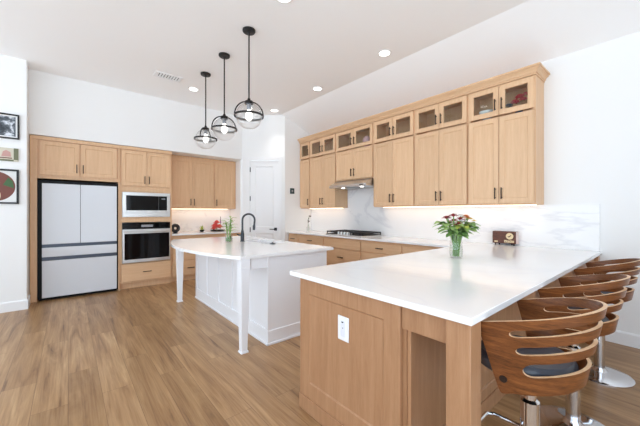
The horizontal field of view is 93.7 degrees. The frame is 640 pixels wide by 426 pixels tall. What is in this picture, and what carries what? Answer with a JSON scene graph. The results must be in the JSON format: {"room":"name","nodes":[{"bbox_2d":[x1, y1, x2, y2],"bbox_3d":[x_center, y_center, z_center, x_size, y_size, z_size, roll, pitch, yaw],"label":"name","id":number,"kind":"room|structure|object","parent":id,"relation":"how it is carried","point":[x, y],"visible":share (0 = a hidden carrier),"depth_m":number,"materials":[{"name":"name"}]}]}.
{"room":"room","nodes":[
{"label":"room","id":0,"kind":"room"},
{"bbox_2d":[0,54,29,302],"bbox_3d":[-5.723,-0.390,3.370,3.564,3.420,1.080,0,0,-40],"label":"wall","id":1,"kind":"structure","parent":0,"point":[14,72],"depth_m":4.04,"materials":[{"name":"white paint"}]},
{"bbox_2d":[0,169,18,203],"bbox_3d":[-4.235,-0.345,3.896,0.459,0.459,0.024,0,0,-40],"label":"framed picture","id":2,"kind":"object","parent":1,"relation":"attached to","point":[9,178],"visible":1,"depth_m":3.99,"materials":[{"name":"red paper"}]},
{"bbox_2d":[0,172,14,199],"bbox_3d":[-4.238,-0.345,3.899,0.391,0.391,0.002,0,0,-40],"label":"print","id":3,"kind":"object","parent":2,"relation":"attached to","point":[7,179],"depth_m":3.98,"materials":[{"name":"brown paper"}]},
{"bbox_2d":[0,112,18,139],"bbox_3d":[-4.232,-1.146,3.899,0.460,0.331,0.024,0,0,-40],"label":"framed picture","id":4,"kind":"object","parent":1,"relation":"attached to","point":[9,123],"visible":1,"depth_m":3.99,"materials":[{"name":"black metal"}]},
{"bbox_2d":[0,115,15,136],"bbox_3d":[-4.234,-1.146,3.903,0.388,0.259,0.002,0,0,-40],"label":"photo","id":5,"kind":"object","parent":4,"relation":"attached to","point":[7,122],"depth_m":3.98},
{"bbox_2d":[0,147,18,161],"bbox_3d":[-4.202,-0.770,3.929,0.360,0.176,0.017,0,0,-40],"label":"wall plaque","id":6,"kind":"object","parent":1,"relation":"attached to","point":[6,154],"visible":1,"depth_m":3.98,"materials":[{"name":"beige"}]},
{"bbox_2d":[0,295,29,312],"bbox_3d":[-5.461,1.255,3.070,3.580,0.130,0.316,0,0,-40],"label":"baseboard","id":7,"kind":"structure","parent":1,"relation":"attached to","point":[21,304],"depth_m":4.02,"materials":[{"name":"white paint"}]},
{"bbox_2d":[29,69,241,231],"bbox_3d":[-3.171,-0.390,5.720,3.466,3.420,0.760,0,0,-40],"label":"wall","id":8,"kind":"structure","parent":0,"point":[59,106],"depth_m":5.11,"materials":[{"name":"white paint"}]},
{"bbox_2d":[171,155,213,208],"bbox_3d":[-2.702,-0.608,6.230,0.906,1.055,0.377,0,0,-40],"label":"upper cabinet","id":9,"kind":"object","parent":8,"relation":"attached to","point":[192,178],"visible":0.94,"depth_m":6.12,"materials":[{"name":"brown wood"}]},
{"bbox_2d":[172,209,229,231],"bbox_3d":[-2.632,0.164,6.526,1.396,0.483,0.014,0,0,-40],"label":"backsplash","id":10,"kind":"structure","parent":8,"relation":"attached to","point":[188,220],"depth_m":6.51,"materials":[{"name":"stone"}]},
{"bbox_2d":[214,159,235,208],"bbox_3d":[-2.167,-0.608,6.679,0.489,1.055,0.377,0,0,-40],"label":"upper cabinet","id":11,"kind":"object","parent":8,"relation":"attached to","point":[224,171],"visible":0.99,"depth_m":6.56,"materials":[{"name":"brown wood"}]},
{"bbox_2d":[242,115,284,240],"bbox_3d":[-1.207,-0.380,6.480,0.934,3.400,0.100,0,0,6],"label":"wall","id":12,"kind":"structure","parent":0,"point":[267,139],"depth_m":6.43,"materials":[{"name":"white paint"}]},
{"bbox_2d":[250,160,277,239],"bbox_3d":[-1.204,0.100,6.421,0.637,2.420,0.101,0,0,6],"label":"door","id":13,"kind":"structure","parent":12,"relation":"in","point":[263,174],"depth_m":6.44,"materials":[{"name":"white paint"}]},
{"bbox_2d":[246,156,281,239],"bbox_3d":[-1.197,0.062,6.420,0.785,2.515,0.020,0,0,6],"label":"trim","id":14,"kind":"structure","parent":12,"relation":"attached to","point":[279,158],"depth_m":6.40,"materials":[{"name":"white paint"}]},
{"bbox_2d":[285,117,310,240],"bbox_3d":[-0.504,-0.380,6.652,0.720,3.400,0.100,0,0,-40],"label":"wall","id":15,"kind":"structure","parent":0,"point":[296,218],"depth_m":6.53,"materials":[{"name":"white paint"}]},
{"bbox_2d":[300,141,310,207],"bbox_3d":[-0.218,-0.808,6.579,0.372,1.433,0.359,0,0,-40],"label":"upper cabinet","id":16,"kind":"object","parent":15,"relation":"attached to","point":[304,147],"visible":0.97,"depth_m":6.50,"materials":[{"name":"brown wood"}]},
{"bbox_2d":[0,0,639,134],"bbox_3d":[-1.401,-1.956,1.957,8.370,0.489,9.000,0,0,-40],"label":"ceiling","id":17,"kind":"structure","parent":0,"point":[436,47],"depth_m":3.63,"materials":[{"name":"white paint"}]},
{"bbox_2d":[153,71,183,82],"bbox_3d":[-2.317,-2.073,4.588,0.380,0.014,0.200,0,0,-40],"label":"ceiling vent","id":18,"kind":"object","parent":17,"relation":"in","point":[159,74],"visible":1,"depth_m":4.58,"materials":[{"name":"white plastic"}]},
{"bbox_2d":[188,87,198,90],"bbox_3d":[-2.131,-2.076,5.053,0.176,0.008,0.176,0,0,-40],"label":"recessed light","id":19,"kind":"object","parent":17,"relation":"in","point":[189,88],"visible":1,"depth_m":5.06,"materials":[{"name":"white plastic"}]},
{"bbox_2d":[194,72,216,148],"bbox_3d":[-1.713,-1.516,4.496,0.332,1.125,0.332,0,0,7],"label":"pendant lamp","id":20,"kind":"object","parent":17,"relation":"hanging from","point":[205,142],"visible":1,"depth_m":4.44,"materials":[{"name":"glass"}]},
{"bbox_2d":[211,52,236,140],"bbox_3d":[-1.263,-1.516,3.960,0.332,1.125,0.332,0,0,-34],"label":"pendant lamp","id":21,"kind":"object","parent":17,"relation":"hanging from","point":[225,132],"visible":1,"depth_m":3.90,"materials":[{"name":"clear glass"}]},
{"bbox_2d":[234,26,263,128],"bbox_3d":[-0.809,-1.516,3.420,0.332,1.125,0.332,0,0,-14],"label":"pendant lamp","id":22,"kind":"object","parent":17,"relation":"hanging from","point":[248,119],"visible":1,"depth_m":3.37,"materials":[{"name":"glass"}]},
{"bbox_2d":[276,0,291,3],"bbox_3d":[-0.347,-2.076,2.896,0.176,0.008,0.176,0,0,-40],"label":"recessed light","id":23,"kind":"object","parent":17,"relation":"in","point":[279,1],"visible":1,"depth_m":2.95,"materials":[{"name":"white plastic"}]},
{"bbox_2d":[312,86,322,90],"bbox_3d":[-0.042,-2.076,5.032,0.176,0.008,0.176,0,0,-40],"label":"recessed light","id":24,"kind":"object","parent":17,"relation":"in","point":[316,88],"visible":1,"depth_m":5.02,"materials":[{"name":"white plastic"}]},
{"bbox_2d":[378,49,390,56],"bbox_3d":[0.841,-2.076,3.912,0.176,0.008,0.176,0,0,-40],"label":"recessed light","id":25,"kind":"object","parent":17,"relation":"in","point":[383,53],"visible":1,"depth_m":3.92,"materials":[{"name":"white plastic"}]},
{"bbox_2d":[0,279,639,425],"bbox_3d":[-1.401,1.370,1.957,8.370,0.100,9.000,0,0,-40],"label":"floor","id":26,"kind":"structure","parent":0,"point":[138,356],"depth_m":2.49,"materials":[{"name":"brown wood"}]},
{"bbox_2d":[30,135,119,302],"bbox_3d":[-3.996,0.092,4.947,1.098,2.455,0.664,0,0,-40],"label":"tall cabinet","id":27,"kind":"object","parent":26,"relation":"on","point":[51,158],"visible":0.93,"depth_m":4.62,"materials":[{"name":"brown wood"}]},
{"bbox_2d":[37,180,117,300],"bbox_3d":[-3.966,0.420,4.955,0.989,1.800,0.630,0,0,-40],"label":"refrigerator","id":28,"kind":"object","parent":26,"relation":"on","point":[77,222],"visible":1,"depth_m":4.68,"materials":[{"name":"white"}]},
{"bbox_2d":[120,145,171,289],"bbox_3d":[-3.264,0.092,5.561,0.808,2.455,0.664,0,0,-40],"label":"tall cabinet","id":29,"kind":"object","parent":26,"relation":"on","point":[142,170],"visible":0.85,"depth_m":5.31,"materials":[{"name":"brown wood"}]},
{"bbox_2d":[122,222,169,263],"bbox_3d":[-3.205,0.522,5.491,0.744,0.685,0.587,0,0,-40],"label":"wall oven","id":30,"kind":"object","parent":29,"relation":"in","point":[141,241],"visible":0.98,"depth_m":5.29,"materials":[{"name":"black glass"}]},
{"bbox_2d":[122,192,169,216],"bbox_3d":[-3.212,-0.136,5.499,0.744,0.428,0.465,0,0,-40],"label":"microwave","id":31,"kind":"object","parent":29,"relation":"in","point":[134,204],"visible":0.97,"depth_m":5.30,"materials":[{"name":"silver metal"}]},
{"bbox_2d":[171,234,207,281],"bbox_3d":[-2.698,0.878,6.055,0.689,0.883,0.634,0,0,-40],"label":"base cabinet","id":32,"kind":"object","parent":26,"relation":"on","point":[189,263],"visible":0.41,"depth_m":5.80,"materials":[{"name":"brown wood"}]},
{"bbox_2d":[208,233,240,237],"bbox_3d":[-2.163,0.878,6.504,0.706,0.883,0.634,0,0,-40],"label":"base cabinet","id":33,"kind":"object","parent":26,"relation":"on","point":[224,234],"visible":0.03,"depth_m":6.25,"materials":[{"name":"brown wood"}]},
{"bbox_2d":[172,230,240,235],"bbox_3d":[-2.428,0.421,6.284,1.396,0.030,0.645,0,0,-40],"label":"countertop","id":34,"kind":"structure","parent":33,"relation":"on","point":[224,231],"depth_m":6.09,"materials":[{"name":"white stone"}]},
{"bbox_2d":[172,224,179,232],"bbox_3d":[-2.824,0.312,5.854,0.180,0.188,0.100,0,0,-40],"label":"round ornament","id":35,"kind":"object","parent":34,"relation":"on","point":[177,226],"visible":0.91,"depth_m":5.83,"materials":[{"name":"black ceramic"}]},
{"bbox_3d":[-2.237,0.392,6.556,0.316,0.028,0.316,0,0,-40],"label":"flower bowl","id":36,"kind":"object","parent":34,"relation":"on","visible":0},
{"bbox_2d":[211,220,222,229],"bbox_3d":[-2.234,0.281,6.501,0.274,0.230,0.203,0,0,-40],"label":"flower","id":37,"kind":"object","parent":36,"relation":"in","point":[215,225],"visible":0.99,"depth_m":6.46,"materials":[{"name":"red plant"}]},
{"bbox_2d":[176,249,326,354],"bbox_3d":[-1.032,0.878,3.969,1.078,0.883,2.223,0,0,-40],"label":"kitchen island","id":38,"kind":"object","parent":26,"relation":"on","point":[260,296],"visible":0.71,"depth_m":3.18,"materials":[{"name":"white paint"}]},
{"bbox_2d":[170,236,332,259],"bbox_3d":[-1.115,0.421,3.937,1.398,0.030,2.295,0,0,-40],"label":"island countertop","id":39,"kind":"structure","parent":38,"relation":"on","point":[219,247],"depth_m":3.48,"materials":[{"name":"white stone"}]},
{"bbox_2d":[237,213,255,241],"bbox_3d":[-1.037,0.207,4.215,0.258,0.398,0.068,0,0,1],"label":"faucet","id":40,"kind":"object","parent":39,"relation":"on","point":[244,215],"visible":1,"depth_m":4.21,"materials":[{"name":"grey metal"}]},
{"bbox_2d":[253,241,270,243],"bbox_3d":[-0.804,0.533,4.233,0.336,0.194,0.716,0,0,-40],"label":"sink","id":41,"kind":"object","parent":39,"relation":"in","point":[263,242],"visible":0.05,"depth_m":4.54,"materials":[{"name":"white ceramic"}]},
{"bbox_3d":[-1.231,0.344,4.058,0.104,0.125,0.104,0,0,-40],"label":"glass vase","id":42,"kind":"object","parent":39,"relation":"on","visible":0},
{"bbox_2d":[220,220,232,241],"bbox_3d":[-1.274,0.249,4.070,0.213,0.291,0.183,0,0,-40],"label":"stalk","id":43,"kind":"object","parent":42,"relation":"in","point":[225,223],"visible":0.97,"depth_m":4.05,"materials":[{"name":"green plant"}]},
{"bbox_2d":[224,224,235,241],"bbox_3d":[-1.230,0.272,4.033,0.180,0.245,0.213,0,0,-10],"label":"stalk","id":44,"kind":"object","parent":42,"relation":"in","point":[229,228],"visible":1,"depth_m":4.03,"materials":[{"name":"green plant"}]},
{"bbox_2d":[222,216,237,241],"bbox_3d":[-1.210,0.221,4.088,0.213,0.346,0.180,0,0,15],"label":"stalk","id":45,"kind":"object","parent":42,"relation":"in","point":[229,216],"visible":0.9,"depth_m":4.07,"materials":[{"name":"green plant"}]},
{"bbox_2d":[289,233,298,242],"bbox_3d":[-0.334,0.878,6.482,0.670,0.883,0.359,0,0,-40],"label":"base cabinet","id":46,"kind":"object","parent":26,"relation":"on","point":[292,237],"visible":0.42,"depth_m":6.25,"materials":[{"name":"brown wood"}]},
{"bbox_2d":[299,234,323,245],"bbox_3d":[0.039,0.878,6.038,0.670,0.883,0.799,0,0,-40],"label":"base cabinet","id":47,"kind":"object","parent":26,"relation":"on","point":[307,239],"visible":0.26,"depth_m":5.81,"materials":[{"name":"brown wood"}]},
{"bbox_2d":[324,236,361,264],"bbox_3d":[0.592,0.878,5.379,0.670,0.883,0.919,0,0,-40],"label":"base cabinet","id":48,"kind":"object","parent":26,"relation":"on","point":[344,250],"visible":0.38,"depth_m":5.16,"materials":[{"name":"brown wood"}]},
{"bbox_2d":[287,230,477,247],"bbox_3d":[0.712,0.421,5.234,0.675,0.030,3.631,0,0,-40],"label":"countertop","id":49,"kind":"structure","parent":48,"relation":"on","point":[392,239],"depth_m":4.51,"materials":[{"name":"white stone"}]},
{"bbox_2d":[326,230,381,236],"bbox_3d":[0.587,0.370,5.375,0.510,0.072,0.900,0,0,-40],"label":"gas cooktop","id":50,"kind":"object","parent":49,"relation":"in","point":[353,233],"visible":1,"depth_m":5.17,"materials":[{"name":"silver metal"}]},
{"bbox_2d":[361,240,402,259],"bbox_3d":[1.138,0.878,4.728,0.670,0.883,0.779,0,0,-40],"label":"base cabinet","id":51,"kind":"object","parent":26,"relation":"on","point":[370,249],"visible":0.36,"depth_m":4.56,"materials":[{"name":"brown wood"}]},
{"bbox_2d":[403,244,442,253],"bbox_3d":[1.638,0.878,4.132,0.670,0.883,0.774,0,0,-40],"label":"base cabinet","id":52,"kind":"object","parent":26,"relation":"on","point":[407,248],"visible":0.02,"depth_m":4.08,"materials":[{"name":"brown wood"}]},
{"bbox_2d":[299,256,599,425],"bbox_3d":[1.372,0.878,2.569,3.015,0.883,1.141,0,0,-40],"label":"base cabinet","id":53,"kind":"object","parent":26,"relation":"on","point":[398,366],"visible":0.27,"depth_m":1.57,"materials":[{"name":"brown wood"}]},
{"bbox_2d":[338,315,348,342],"bbox_3d":[0.134,0.670,1.731,0.009,0.140,0.088,0,0,-40],"label":"electrical outlet","id":54,"kind":"object","parent":53,"relation":"attached to","point":[343,322],"visible":1,"depth_m":1.72,"materials":[{"name":"white plastic"}]},
{"bbox_2d":[341,320,344,336],"bbox_3d":[0.132,0.670,1.729,0.004,0.092,0.036,0,0,-40],"label":"socket","id":55,"kind":"object","parent":54,"relation":"attached to","point":[342,321],"depth_m":1.73,"materials":[{"name":"white plastic"}]},
{"bbox_2d":[290,243,601,325],"bbox_3d":[1.358,0.421,2.602,3.066,0.030,1.230,0,0,-40],"label":"countertop","id":56,"kind":"structure","parent":53,"relation":"on","point":[467,288],"depth_m":1.93,"materials":[{"name":"white stone"}]},
{"bbox_2d":[493,231,518,245],"bbox_3d":[2.309,0.320,3.742,0.091,0.172,0.266,0,0,-40],"label":"wooden box","id":57,"kind":"object","parent":56,"relation":"on","point":[507,237],"visible":1,"depth_m":3.70,"materials":[{"name":"brown wood"}]},
{"bbox_3d":[1.218,0.304,2.687,0.120,0.205,0.120,0,0,-40],"label":"glass vase","id":58,"kind":"object","parent":56,"relation":"on","visible":0},
{"bbox_2d":[433,221,452,243],"bbox_3d":[1.104,0.234,2.714,0.216,0.312,0.197,0,0,-40],"label":"leafy sprig","id":59,"kind":"object","parent":58,"relation":"in","point":[436,222],"visible":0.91,"depth_m":2.68,"materials":[{"name":"green plant"}]},
{"bbox_2d":[435,227,457,252],"bbox_3d":[1.115,0.256,2.649,0.180,0.267,0.230,0,0,-40],"label":"leafy sprig","id":60,"kind":"object","parent":58,"relation":"in","point":[445,228],"visible":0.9,"depth_m":2.66,"materials":[{"name":"green plant"}]},
{"bbox_2d":[440,231,466,255],"bbox_3d":[1.167,0.274,2.651,0.151,0.232,0.247,0,0,-40],"label":"leafy sprig","id":61,"kind":"object","parent":58,"relation":"in","point":[447,234],"visible":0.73,"depth_m":2.64,"materials":[{"name":"green plant"}]},
{"bbox_2d":[442,223,464,253],"bbox_3d":[1.172,0.241,2.630,0.156,0.297,0.238,0,0,-40],"label":"leafy sprig","id":62,"kind":"object","parent":58,"relation":"in","point":[461,224],"visible":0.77,"depth_m":2.63,"materials":[{"name":"green plant"}]},
{"bbox_2d":[449,214,457,238],"bbox_3d":[1.184,0.199,2.643,0.126,0.381,0.090,0,0,-40],"label":"flower","id":63,"kind":"object","parent":58,"relation":"in","point":[453,215],"visible":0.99,"depth_m":2.63,"materials":[{"name":"red plant"}]},
{"bbox_2d":[454,222,460,245],"bbox_3d":[1.223,0.237,2.623,0.121,0.306,0.090,0,0,-40],"label":"flower","id":64,"kind":"object","parent":58,"relation":"in","point":[457,222],"visible":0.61,"depth_m":2.65,"materials":[{"name":"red plant"}]},
{"bbox_2d":[448,229,474,255],"bbox_3d":[1.227,0.266,2.611,0.236,0.248,0.157,0,0,6],"label":"leafy sprig","id":65,"kind":"object","parent":58,"relation":"in","point":[449,231],"visible":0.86,"depth_m":2.60,"materials":[{"name":"green plant"}]},
{"bbox_2d":[449,231,473,238],"bbox_3d":[1.232,0.279,2.637,0.234,0.223,0.159,0,0,-4],"label":"leafy sprig","id":66,"kind":"object","parent":58,"relation":"in","point":[450,233],"visible":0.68,"depth_m":2.60,"materials":[{"name":"green plant"}]},
{"bbox_2d":[457,215,470,255],"bbox_3d":[1.291,0.203,2.664,0.133,0.372,0.099,0,0,-30],"label":"flower","id":67,"kind":"object","parent":58,"relation":"in","point":[463,216],"visible":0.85,"depth_m":2.66,"materials":[{"name":"orange plant"}]},
{"bbox_2d":[455,224,476,254],"bbox_3d":[1.264,0.246,2.620,0.229,0.287,0.166,0,0,-18],"label":"leafy sprig","id":68,"kind":"object","parent":58,"relation":"in","point":[457,226],"visible":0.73,"depth_m":2.60,"materials":[{"name":"green plant"}]},
{"bbox_2d":[458,226,478,255],"bbox_3d":[1.308,0.256,2.632,0.227,0.267,0.168,0,0,-40],"label":"leafy sprig","id":69,"kind":"object","parent":58,"relation":"in","point":[465,229],"visible":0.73,"depth_m":2.60,"materials":[{"name":"green plant"}]},
{"bbox_2d":[465,222,479,227],"bbox_3d":[1.339,0.236,2.681,0.205,0.308,0.205,0,0,-40],"label":"leafy sprig","id":70,"kind":"object","parent":58,"relation":"in","point":[474,224],"visible":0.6,"depth_m":2.62,"materials":[{"name":"green plant"}]},
{"bbox_2d":[481,298,607,425],"bbox_3d":[0.924,0.838,1.303,0.493,0.965,0.471,0,0,-40],"label":"bar stool","id":71,"kind":"object","parent":26,"relation":"on","point":[536,364],"visible":0.98,"depth_m":1.16,"materials":[{"name":"brown wood"}]},
{"bbox_2d":[538,274,630,425],"bbox_3d":[1.558,0.838,1.831,0.493,0.965,0.471,0,0,-40],"label":"bar stool","id":72,"kind":"object","parent":26,"relation":"on","point":[550,415],"visible":0.56,"depth_m":1.80,"materials":[{"name":"brown wood"}]},
{"bbox_2d":[574,258,639,387],"bbox_3d":[2.293,0.838,2.448,0.493,0.965,0.471,0,0,-40],"label":"bar stool","id":73,"kind":"object","parent":26,"relation":"on","point":[600,373],"visible":0.41,"depth_m":2.36,"materials":[{"name":"brown wood"}]},
{"bbox_2d":[351,31,639,334],"bbox_3d":[2.219,-0.230,4.061,0.120,3.100,7.570,0,0,-40],"label":"wall","id":74,"kind":"structure","parent":0,"point":[592,94],"depth_m":3.11,"materials":[{"name":"white paint"}]},
{"bbox_2d":[310,134,347,207],"bbox_3d":[0.155,-0.808,6.135,0.372,1.433,0.799,0,0,-40],"label":"upper cabinet","id":75,"kind":"object","parent":74,"relation":"attached to","point":[322,150],"visible":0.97,"depth_m":6.00,"materials":[{"name":"brown wood"}]},
{"bbox_2d":[309,208,338,208],"bbox_3d":[0.110,-0.086,6.325,0.024,0.012,1.050,0,0,-40],"label":"light bar","id":76,"kind":"object","parent":75,"relation":"attached to","point":[309,208],"visible":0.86,"depth_m":6.34,"materials":[{"name":"white plastic"}]},
{"bbox_2d":[329,178,373,189],"bbox_3d":[0.650,-0.513,5.428,0.506,0.138,0.900,0,0,-40],"label":"range hood","id":77,"kind":"object","parent":74,"relation":"attached to","point":[368,182],"visible":0.95,"depth_m":5.26,"materials":[{"name":"silver metal"}]},
{"bbox_2d":[336,122,373,181],"bbox_3d":[0.708,-1.055,5.476,0.372,0.940,0.919,0,0,-40],"label":"upper cabinet","id":78,"kind":"object","parent":74,"relation":"attached to","point":[354,161],"visible":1,"depth_m":5.39,"materials":[{"name":"brown wood"}]},
{"bbox_2d":[363,136,369,146],"bbox_3d":[0.825,-1.243,5.287,0.144,0.200,0.144,0,0,-40],"label":"jar","id":79,"kind":"object","parent":78,"relation":"in","point":[366,138],"visible":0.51,"depth_m":5.23,"materials":[{"name":"pink ceramic"}]},
{"bbox_2d":[374,110,419,206],"bbox_3d":[1.254,-0.808,4.825,0.372,1.433,0.779,0,0,-40],"label":"upper cabinet","id":80,"kind":"object","parent":74,"relation":"attached to","point":[394,137],"visible":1,"depth_m":4.72,"materials":[{"name":"brown wood"}]},
{"bbox_2d":[383,205,536,207],"bbox_3d":[1.800,-0.086,4.311,0.024,0.012,2.190,0,0,-40],"label":"light bar","id":81,"kind":"object","parent":80,"relation":"attached to","point":[479,205],"visible":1,"depth_m":4.09,"materials":[{"name":"white plastic"}]},
{"bbox_2d":[297,62,549,143],"bbox_3d":[1.077,-1.559,5.017,0.396,0.094,4.418,0,0,-40],"label":"crown molding","id":82,"kind":"structure","parent":74,"relation":"attached to","point":[538,69],"depth_m":4.02,"materials":[{"name":"brown wood"}]},
{"bbox_2d":[415,95,473,205],"bbox_3d":[1.754,-0.808,4.229,0.372,1.433,0.774,0,0,-40],"label":"upper cabinet","id":83,"kind":"object","parent":74,"relation":"attached to","point":[441,129],"visible":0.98,"depth_m":4.12,"materials":[{"name":"brown wood"}]},
{"bbox_2d":[311,188,599,250],"bbox_3d":[1.357,-0.021,4.981,0.014,0.853,4.846,0,0,-40],"label":"backsplash","id":84,"kind":"structure","parent":74,"relation":"attached to","point":[562,226],"depth_m":3.99,"materials":[{"name":"stone"}]},
{"bbox_2d":[468,75,543,205],"bbox_3d":[2.236,-0.808,3.655,0.372,1.433,0.724,0,0,-40],"label":"upper cabinet","id":85,"kind":"object","parent":74,"relation":"attached to","point":[506,150],"visible":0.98,"depth_m":3.51,"materials":[{"name":"brown wood"}]},
{"bbox_2d":[479,109,492,119],"bbox_3d":[2.106,-1.206,3.784,0.184,0.125,0.184,0,0,-40],"label":"bowl","id":86,"kind":"object","parent":85,"relation":"in","point":[489,110],"visible":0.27,"depth_m":3.73,"materials":[{"name":"white ceramic"}]},
{"bbox_2d":[506,92,526,112],"bbox_3d":[2.314,-1.265,3.511,0.171,0.244,0.263,0,0,-40],"label":"posy","id":87,"kind":"object","parent":85,"relation":"in","point":[520,96],"visible":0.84,"depth_m":3.48,"materials":[{"name":"red plant"}]},
{"bbox_2d":[605,330,639,348],"bbox_3d":[3.201,1.255,2.784,0.016,0.130,4.350,0,0,-40],"label":"baseboard","id":88,"kind":"structure","parent":74,"relation":"attached to","point":[619,337],"depth_m":2.98,"materials":[{"name":"white paint"}]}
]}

